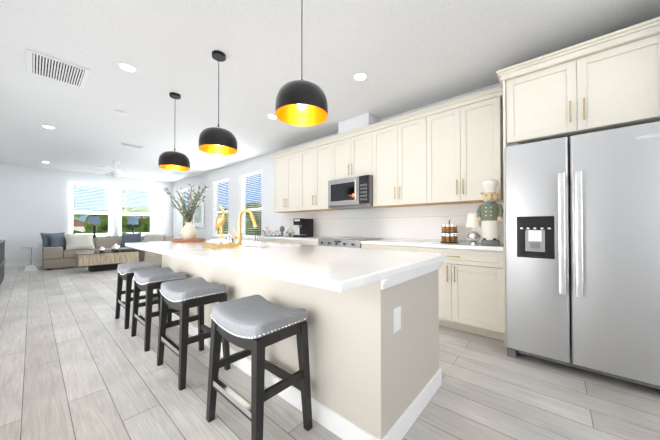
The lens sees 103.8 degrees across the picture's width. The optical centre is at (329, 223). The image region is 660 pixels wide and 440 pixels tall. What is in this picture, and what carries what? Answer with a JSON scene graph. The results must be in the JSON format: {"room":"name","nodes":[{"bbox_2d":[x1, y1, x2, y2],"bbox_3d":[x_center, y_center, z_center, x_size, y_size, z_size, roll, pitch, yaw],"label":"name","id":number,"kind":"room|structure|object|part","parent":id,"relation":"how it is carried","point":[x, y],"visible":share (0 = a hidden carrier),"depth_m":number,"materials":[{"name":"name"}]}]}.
{"room":"kitchen","nodes":[
{"label":"kitchen","id":0,"kind":"room"},
{"bbox_2d":[0,83,500,263],"bbox_3d":[-2.262,-0.234,3.570,14.000,2.730,4.850,-1,-1,41],"label":"wall","id":1,"kind":"structure","parent":0,"point":[34,202],"depth_m":7.18,"materials":[{"name":"paint"}]},
{"bbox_2d":[4,261,41,267],"bbox_3d":[-7.424,1.126,8.048,0.017,0.105,4.500,-1,-1,41],"label":"baseboard","id":2,"kind":"structure","parent":1,"relation":"attached to","point":[19,264],"depth_m":6.97,"materials":[{"name":"white wood"}]},
{"bbox_2d":[70,184,111,236],"bbox_3d":[-7.470,-0.401,8.110,0.155,1.640,0.970,-1,-1,41],"label":"window","id":3,"kind":"structure","parent":1,"relation":"in","point":[109,219],"depth_m":8.22,"materials":[{"name":"white"}]},
{"bbox_2d":[70,182,111,212],"bbox_3d":[-7.457,-0.785,8.103,0.050,0.868,0.958,-1,-1,41],"label":"window blinds","id":4,"kind":"object","parent":3,"relation":"attached to","point":[81,184],"visible":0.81,"depth_m":8.07,"materials":[{"name":"white plastic"}]},
{"bbox_2d":[119,188,152,235],"bbox_3d":[-6.709,-0.392,8.986,0.155,1.640,0.970,-1,-1,41],"label":"window","id":5,"kind":"structure","parent":1,"relation":"in","point":[150,215],"depth_m":9.06,"materials":[{"name":"white"}]},
{"bbox_2d":[119,187,152,213],"bbox_3d":[-6.696,-0.776,8.979,0.050,0.868,0.958,-1,-1,41],"label":"window blinds","id":6,"kind":"object","parent":5,"relation":"attached to","point":[148,190],"visible":0.83,"depth_m":8.99,"materials":[{"name":"white plastic"}]},
{"bbox_2d":[179,188,188,231],"bbox_3d":[-5.122,-0.425,9.124,0.908,1.568,0.050,-1,-1,41],"label":"window blinds","id":7,"kind":"object","parent":1,"relation":"attached to","point":[181,216],"visible":0.42,"depth_m":9.17,"materials":[{"name":"white"}]},
{"bbox_2d":[192,200,204,227],"bbox_3d":[-4.194,-0.290,8.239,0.860,0.860,0.032,-1,-1,41],"label":"framed art","id":8,"kind":"object","parent":1,"relation":"attached to","point":[198,220],"visible":0.69,"depth_m":8.14,"materials":[{"name":"white paper"}]},
{"bbox_2d":[213,181,227,237],"bbox_3d":[-3.072,-0.409,7.366,0.940,1.640,0.155,-1,-1,41],"label":"window","id":9,"kind":"structure","parent":1,"relation":"in","point":[216,216],"depth_m":7.66,"materials":[{"name":"white"}]},
{"bbox_2d":[213,179,227,235],"bbox_3d":[-3.084,-0.443,7.354,0.928,1.568,0.050,-1,-1,41],"label":"window blinds","id":10,"kind":"object","parent":9,"relation":"attached to","point":[220,181],"visible":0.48,"depth_m":7.37,"materials":[{"name":"white plastic"}]},
{"bbox_2d":[242,174,260,240],"bbox_3d":[-1.910,-0.420,6.356,0.940,1.640,0.155,-1,-1,41],"label":"window","id":11,"kind":"structure","parent":1,"relation":"in","point":[244,223],"depth_m":6.65,"materials":[{"name":"white"}]},
{"bbox_2d":[241,171,260,236],"bbox_3d":[-1.921,-0.454,6.343,0.928,1.568,0.050,-1,-1,41],"label":"window blinds","id":12,"kind":"object","parent":11,"relation":"attached to","point":[252,174],"visible":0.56,"depth_m":6.32,"materials":[{"name":"white plastic"}]},
{"bbox_2d":[273,153,282,212],"bbox_3d":[-0.846,-0.781,5.143,0.440,1.112,0.325,-1,-1,41],"label":"upper cabinet","id":13,"kind":"object","parent":1,"relation":"attached to","point":[278,159],"depth_m":5.08,"materials":[{"name":"beige wood"}]},
{"bbox_2d":[283,149,294,212],"bbox_3d":[-0.581,-0.783,4.913,0.500,1.112,0.325,-1,-1,41],"label":"upper cabinet","id":14,"kind":"object","parent":1,"relation":"attached to","point":[288,158],"depth_m":4.87,"materials":[{"name":"beige wood"}]},
{"bbox_2d":[295,145,314,211],"bbox_3d":[-0.294,-0.786,4.663,0.501,1.112,0.325,-1,-1,41],"label":"upper cabinet","id":15,"kind":"object","parent":1,"relation":"attached to","point":[302,156],"depth_m":4.62,"materials":[{"name":"beige wood"}]},
{"bbox_2d":[311,141,338,210],"bbox_3d":[-0.006,-0.788,4.414,0.501,1.112,0.325,-1,-1,41],"label":"upper cabinet","id":16,"kind":"object","parent":1,"relation":"attached to","point":[321,151],"depth_m":4.34,"materials":[{"name":"beige wood"}]},
{"bbox_2d":[331,133,346,179],"bbox_3d":[0.304,-1.012,4.146,0.440,0.670,0.325,-1,-1,41],"label":"upper cabinet","id":17,"kind":"object","parent":1,"relation":"attached to","point":[338,144],"depth_m":4.08,"materials":[{"name":"beige wood"}]},
{"bbox_2d":[347,129,366,177],"bbox_3d":[0.546,-1.015,3.935,0.440,0.670,0.325,-1,-1,41],"label":"upper cabinet","id":18,"kind":"object","parent":1,"relation":"attached to","point":[356,142],"depth_m":3.85,"materials":[{"name":"beige wood"}]},
{"bbox_2d":[328,175,380,208],"bbox_3d":[0.375,-0.457,3.978,0.754,0.431,0.474,-1,-1,41],"label":"microwave","id":19,"kind":"object","parent":18,"relation":"attached to","point":[352,193],"visible":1,"depth_m":3.79,"materials":[{"name":"silver metal"}]},
{"bbox_2d":[367,121,398,207],"bbox_3d":[0.857,-0.796,3.664,0.500,1.112,0.325,-1,-1,41],"label":"upper cabinet","id":20,"kind":"object","parent":1,"relation":"attached to","point":[379,136],"depth_m":3.59,"materials":[{"name":"beige wood"}]},
{"bbox_2d":[286,202,503,242],"bbox_3d":[0.541,0.003,4.133,3.891,0.467,0.018,-1,-1,41],"label":"tile backsplash","id":21,"kind":"structure","parent":1,"relation":"attached to","point":[415,223],"depth_m":3.77,"materials":[{"name":"white tile"}]},
{"bbox_2d":[391,113,418,206],"bbox_3d":[1.144,-0.799,3.414,0.500,1.112,0.325,-1,-1,41],"label":"upper cabinet","id":22,"kind":"object","parent":1,"relation":"attached to","point":[405,131],"depth_m":3.35,"materials":[{"name":"beige wood"}]},
{"bbox_2d":[419,105,454,204],"bbox_3d":[1.432,-0.802,3.164,0.500,1.112,0.325,-1,-1,41],"label":"upper cabinet","id":23,"kind":"object","parent":1,"relation":"attached to","point":[449,152],"depth_m":3.10,"materials":[{"name":"beige wood"}]},
{"bbox_2d":[451,89,505,203],"bbox_3d":[1.697,-0.804,2.934,0.440,1.112,0.325,-1,-1,41],"label":"upper cabinet","id":24,"kind":"object","parent":1,"relation":"attached to","point":[477,147],"depth_m":2.81,"materials":[{"name":"beige wood"}]},
{"bbox_2d":[503,57,562,144],"bbox_3d":[2.032,-1.051,2.450,0.533,0.628,0.620,-1,-1,41],"label":"upper cabinet","id":25,"kind":"object","parent":1,"relation":"attached to","point":[533,95],"depth_m":2.26,"materials":[{"name":"beige wood"}]},
{"bbox_2d":[563,25,659,139],"bbox_3d":[2.344,-1.054,2.179,0.533,0.628,0.620,-1,-1,41],"label":"upper cabinet","id":26,"kind":"object","parent":1,"relation":"attached to","point":[615,83],"depth_m":1.95,"materials":[{"name":"beige wood"}]},
{"bbox_2d":[0,262,659,439],"bbox_3d":[-2.262,1.181,3.555,14.000,0.100,4.850,-1,-1,41],"label":"floor","id":27,"kind":"structure","parent":0,"point":[77,362],"depth_m":1.73,"materials":[{"name":"grey wood"}]},
{"bbox_2d":[0,240,5,284],"bbox_3d":[-6.354,0.741,4.568,1.940,0.798,0.700,-1,-1,41],"label":"media console","id":28,"kind":"object","parent":27,"relation":"on","point":[2,253],"visible":0.98,"depth_m":5.04,"materials":[{"name":"black wood"}]},
{"bbox_2d":[23,247,39,271],"bbox_3d":[-7.353,0.875,6.360,0.300,0.570,0.300,-1,-1,41],"label":"side table","id":29,"kind":"object","parent":27,"relation":"on","point":[30,267],"visible":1,"depth_m":6.33,"materials":[{"name":"metal"}]},
{"bbox_2d":[74,249,138,271],"bbox_3d":[-5.623,0.936,6.551,0.760,0.453,1.160,-1,-1,41],"label":"coffee table","id":30,"kind":"object","parent":27,"relation":"on","point":[95,261],"visible":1,"depth_m":6.29,"materials":[{"name":"beige wood"}]},
{"bbox_2d":[98,243,119,251],"bbox_3d":[-5.630,0.609,6.607,0.216,0.201,0.446,-1,-1,41],"label":"decor","id":31,"kind":"object","parent":30,"relation":"on","point":[115,247],"visible":1,"depth_m":6.63,"materials":[{"name":"white ceramic"}]},
{"bbox_2d":[42,235,173,269],"bbox_3d":[-6.027,0.770,7.315,2.250,0.800,2.780,-1,-1,41],"label":"sofa","id":32,"kind":"object","parent":27,"relation":"on","point":[56,257],"visible":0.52,"depth_m":6.90,"materials":[{"name":"fabric"}]},
{"bbox_2d":[40,232,166,250],"bbox_3d":[-6.248,0.491,7.273,1.638,0.487,2.527,-1,-1,41],"label":"throw pillows","id":33,"kind":"object","parent":32,"relation":"on","point":[73,241],"visible":0.73,"depth_m":7.07,"materials":[{"name":"fabric"}]},
{"bbox_2d":[115,261,160,328],"bbox_3d":[-2.240,0.801,3.037,0.496,0.650,0.354,-1,-1,41],"label":"stool","id":34,"kind":"object","parent":27,"relation":"on","point":[126,271],"visible":0.73,"depth_m":2.93,"materials":[{"name":"black wood"}]},
{"bbox_2d":[131,267,188,351],"bbox_3d":[-1.677,0.796,2.548,0.496,0.650,0.354,-1,-1,41],"label":"stool","id":35,"kind":"object","parent":27,"relation":"on","point":[148,281],"visible":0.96,"depth_m":2.43,"materials":[{"name":"black wood"}]},
{"bbox_2d":[157,277,230,390],"bbox_3d":[-1.066,0.790,2.017,0.496,0.650,0.354,-1,-1,41],"label":"stool","id":36,"kind":"object","parent":27,"relation":"on","point":[183,296],"visible":1,"depth_m":1.92,"materials":[{"name":"black wood"}]},
{"bbox_2d":[206,294,312,439],"bbox_3d":[-0.398,0.784,1.436,0.496,0.650,0.354,-1,-1,41],"label":"stool","id":37,"kind":"object","parent":27,"relation":"on","point":[253,326],"visible":1,"depth_m":1.36,"materials":[{"name":"black wood"}]},
{"bbox_2d":[261,238,284,242],"bbox_3d":[-0.800,0.715,4.891,0.821,0.858,0.621,-1,-1,41],"label":"base cabinet","id":38,"kind":"object","parent":27,"relation":"on","point":[262,240],"depth_m":4.67,"materials":[{"name":"beige wood"}]},
{"bbox_2d":[125,239,446,439],"bbox_3d":[-0.776,0.669,2.386,3.185,0.900,1.186,-1,-1,41],"label":"kitchen island","id":39,"kind":"object","parent":27,"relation":"on","point":[375,372],"depth_m":1.42,"materials":[{"name":"white"}]},
{"bbox_2d":[171,238,205,241],"bbox_3d":[-1.776,0.212,3.256,0.390,0.030,0.390,-1,-1,41],"label":"wood tray","id":40,"kind":"object","parent":39,"relation":"on","point":[194,240],"visible":0.94,"depth_m":3.14,"materials":[{"name":"brown wood"}]},
{"bbox_2d":[164,184,207,239],"bbox_3d":[-1.807,-0.137,3.245,0.541,0.700,0.475,-1,-1,41],"label":"vase","id":41,"kind":"object","parent":40,"relation":"on","point":[188,232],"visible":1,"depth_m":3.21,"materials":[{"name":"beige ceramic"}]},
{"bbox_2d":[202,242,237,247],"bbox_3d":[-1.026,0.203,2.419,0.250,0.030,0.220,-1,-1,41],"label":"tray","id":42,"kind":"object","parent":39,"relation":"on","point":[211,245],"visible":0.98,"depth_m":2.34,"materials":[{"name":"brown"}]},
{"bbox_2d":[215,205,225,243],"bbox_3d":[-1.058,0.013,2.489,0.169,0.386,0.090,-1,-1,41],"label":"statue","id":43,"kind":"object","parent":42,"relation":"on","point":[220,220],"visible":0.88,"depth_m":2.46,"materials":[{"name":"gold metal"}]},
{"bbox_2d":[215,234,232,244],"bbox_3d":[-0.978,0.151,2.377,0.090,0.106,0.161,-1,-1,41],"label":"soap dispensers","id":44,"kind":"object","parent":42,"relation":"on","point":[229,239],"visible":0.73,"depth_m":2.39,"materials":[{"name":"white ceramic"}]},
{"bbox_2d":[232,209,257,244],"bbox_3d":[-0.865,0.035,2.630,0.268,0.372,0.140,-1,-1,41],"label":"faucet","id":45,"kind":"object","parent":39,"relation":"on","point":[238,237],"visible":0.92,"depth_m":2.67,"materials":[{"name":"gold metal"}]},
{"bbox_3d":[-0.778,0.338,2.387,3.185,0.239,1.180,-1,-1,41],"label":"kitchen island top","id":46,"kind":"part","parent":39,"relation":"part of","materials":[{"name":"white stone"}]},
{"bbox_2d":[285,240,317,244],"bbox_3d":[-0.271,0.710,4.432,0.819,0.858,0.621,-1,-1,41],"label":"base cabinet","id":47,"kind":"object","parent":27,"relation":"on","point":[286,241],"depth_m":4.19,"materials":[{"name":"beige wood"}]},
{"bbox_2d":[318,237,381,247],"bbox_3d":[0.292,0.678,3.870,0.754,0.912,0.672,-1,-1,41],"label":"range","id":48,"kind":"object","parent":27,"relation":"on","point":[351,242],"visible":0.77,"depth_m":3.67,"materials":[{"name":"silver metal"}]},
{"bbox_2d":[361,244,400,250],"bbox_3d":[0.892,0.700,3.422,0.726,0.858,0.621,-1,-1,41],"label":"base cabinet","id":49,"kind":"object","parent":27,"relation":"on","point":[365,246],"depth_m":3.23,"materials":[{"name":"beige wood"}]},
{"bbox_2d":[401,246,504,340],"bbox_3d":[1.444,0.695,2.942,0.975,0.858,0.621,-1,-1,41],"label":"base cabinet","id":50,"kind":"object","parent":27,"relation":"on","point":[471,290],"depth_m":2.58,"materials":[{"name":"beige wood"}]},
{"bbox_2d":[260,235,503,250],"bbox_3d":[0.336,0.254,3.894,3.891,0.039,0.644,-1,-1,41],"label":"countertop","id":51,"kind":"structure","parent":50,"relation":"on","point":[433,244],"depth_m":3.06,"materials":[{"name":"white stone"}]},
{"bbox_2d":[266,230,280,235],"bbox_3d":[-1.095,0.187,5.035,0.085,0.117,0.400,-1,-1,41],"label":"decor","id":52,"kind":"object","parent":51,"relation":"on","point":[274,233],"visible":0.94,"depth_m":5.05,"materials":[{"name":"black"}]},
{"bbox_2d":[280,226,284,235],"bbox_3d":[-0.929,0.148,5.024,0.097,0.195,0.100,-1,-1,41],"label":"statue","id":53,"kind":"object","parent":51,"relation":"on","point":[282,228],"visible":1,"depth_m":4.99,"materials":[{"name":"grey plastic"}]},
{"bbox_2d":[293,218,312,236],"bbox_3d":[-0.485,0.079,4.636,0.230,0.325,0.305,-1,-1,41],"label":"coffee maker","id":54,"kind":"object","parent":51,"relation":"on","point":[305,227],"visible":1,"depth_m":4.58,"materials":[{"name":"black plastic"}]},
{"bbox_2d":[440,219,457,242],"bbox_3d":[1.389,0.087,3.011,0.190,0.275,0.190,-1,-1,41],"label":"spice rack","id":55,"kind":"object","parent":51,"relation":"on","point":[449,237],"visible":1,"depth_m":2.95,"materials":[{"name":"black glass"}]},
{"bbox_2d":[466,213,480,243],"bbox_3d":[1.565,0.057,2.819,0.150,0.330,0.150,-1,-1,41],"label":"lamp","id":56,"kind":"object","parent":51,"relation":"on","point":[473,237],"visible":0.98,"depth_m":2.77,"materials":[{"name":"silver metal"}]},
{"bbox_2d":[477,179,503,245],"bbox_3d":[1.606,-0.109,2.596,0.234,0.659,0.174,-1,-1,41],"label":"statue","id":57,"kind":"object","parent":51,"relation":"on","point":[490,210],"visible":1,"depth_m":2.54,"materials":[{"name":"ceramic"}]},
{"bbox_2d":[504,121,659,389],"bbox_3d":[2.070,0.230,2.156,0.924,1.772,0.935,-1,-1,41],"label":"refrigerator","id":58,"kind":"object","parent":27,"relation":"on","point":[582,251],"visible":1,"depth_m":1.82,"materials":[{"name":"grey metal"}]},
{"bbox_3d":[-6.944,0.813,8.257,0.310,0.735,1.900,-1,-1,41],"label":"console table","id":59,"kind":"object","parent":27,"relation":"on","visible":0},
{"bbox_2d":[88,216,100,237],"bbox_3d":[-7.230,0.113,7.943,0.260,0.656,0.260,-1,-1,41],"label":"table lamp","id":60,"kind":"object","parent":59,"relation":"on","point":[94,220],"visible":1,"depth_m":7.90,"materials":[{"name":"black"}]},
{"bbox_2d":[127,217,138,232],"bbox_3d":[-6.600,0.121,8.668,0.260,0.656,0.260,-1,-1,41],"label":"table lamp","id":61,"kind":"object","parent":59,"relation":"on","point":[132,220],"visible":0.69,"depth_m":8.61,"materials":[{"name":"black"}]},
{"bbox_2d":[0,0,659,182],"bbox_3d":[-2.262,-1.649,3.585,14.000,0.100,4.850,-1,-1,41],"label":"ceiling","id":62,"kind":"structure","parent":0,"point":[406,55],"depth_m":2.57,"materials":[{"name":"white paint"}]},
{"bbox_2d":[41,125,55,128],"bbox_3d":[-4.646,-1.589,4.272,0.169,0.003,0.169,0,-1,35],"label":"recessed light","id":63,"kind":"object","parent":62,"relation":"in","point":[45,126],"depth_m":4.28,"materials":[{"name":"white plastic"}]},
{"bbox_2d":[80,161,143,176],"bbox_3d":[-5.440,-1.367,6.553,1.272,0.400,1.286,-1,-1,41],"label":"ceiling fan","id":64,"kind":"object","parent":62,"relation":"hanging from","point":[116,172],"visible":1,"depth_m":6.46,"materials":[{"name":"white plastic"}]},
{"bbox_2d":[117,62,137,72],"bbox_3d":[-2.088,-1.606,2.672,0.169,0.003,0.169,0,-1,35],"label":"recessed light","id":65,"kind":"object","parent":62,"relation":"in","point":[124,66],"depth_m":2.66,"materials":[{"name":"white plastic"}]},
{"bbox_2d":[158,92,189,170],"bbox_3d":[-1.928,-1.145,3.217,0.340,0.914,0.340,-1,-1,41],"label":"pendant lamp","id":66,"kind":"object","parent":62,"relation":"hanging from","point":[173,160],"visible":1,"depth_m":3.13,"materials":[{"name":"black metal"}]},
{"bbox_2d":[198,50,236,154],"bbox_3d":[-1.060,-1.153,2.463,0.340,0.914,0.340,-1,-1,41],"label":"pendant lamp","id":67,"kind":"object","parent":62,"relation":"hanging from","point":[218,140],"visible":1,"depth_m":2.40,"materials":[{"name":"black metal"}]},
{"bbox_2d":[267,114,276,118],"bbox_3d":[-0.861,-1.593,3.871,0.169,0.003,0.169,0,-1,17],"label":"recessed light","id":68,"kind":"object","parent":62,"relation":"in","point":[270,116],"depth_m":3.86,"materials":[{"name":"white plastic"}]},
{"bbox_2d":[275,0,327,125],"bbox_3d":[-0.184,-1.161,1.702,0.340,0.914,0.340,-1,-1,41],"label":"pendant lamp","id":69,"kind":"object","parent":62,"relation":"hanging from","point":[301,102],"visible":1,"depth_m":1.62,"materials":[{"name":"black metal"}]},
{"bbox_2d":[338,112,379,133],"bbox_3d":[0.450,-1.492,4.022,0.560,0.202,0.329,-1,-1,41],"label":"enclosure","id":70,"kind":"object","parent":62,"relation":"attached to","point":[359,121],"visible":0.57,"depth_m":3.86,"materials":[{"name":"paint"}]},
{"bbox_2d":[353,72,367,80],"bbox_3d":[0.332,-1.604,2.835,0.169,0.003,0.169,0,-1,20],"label":"recessed light","id":71,"kind":"object","parent":62,"relation":"in","point":[360,76],"depth_m":2.82,"materials":[{"name":"white plastic"}]},
{"label":"outside","id":72,"kind":"structure","parent":0,"visible":0},
{"bbox_3d":[-35.003,5.011,34.979,220.000,0.100,240.000,-1,-1,41],"label":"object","id":73,"kind":"structure","parent":72,"visible":0},
{"bbox_2d":[73,219,84,231],"bbox_3d":[-29.522,2.224,29.119,8.600,5.350,4.100,-1,-1,41],"label":"house","id":74,"kind":"structure","parent":73,"relation":"on","point":[78,225],"depth_m":27.14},
{"bbox_2d":[73,202,260,235],"bbox_3d":[-15.800,1.180,24.532,32.107,7.359,23.959,-1,-1,41],"label":"trees","id":75,"kind":"object","parent":73,"relation":"on","point":[143,226],"visible":0.19,"depth_m":21.89,"materials":[{"name":"green plant"}]}
]}

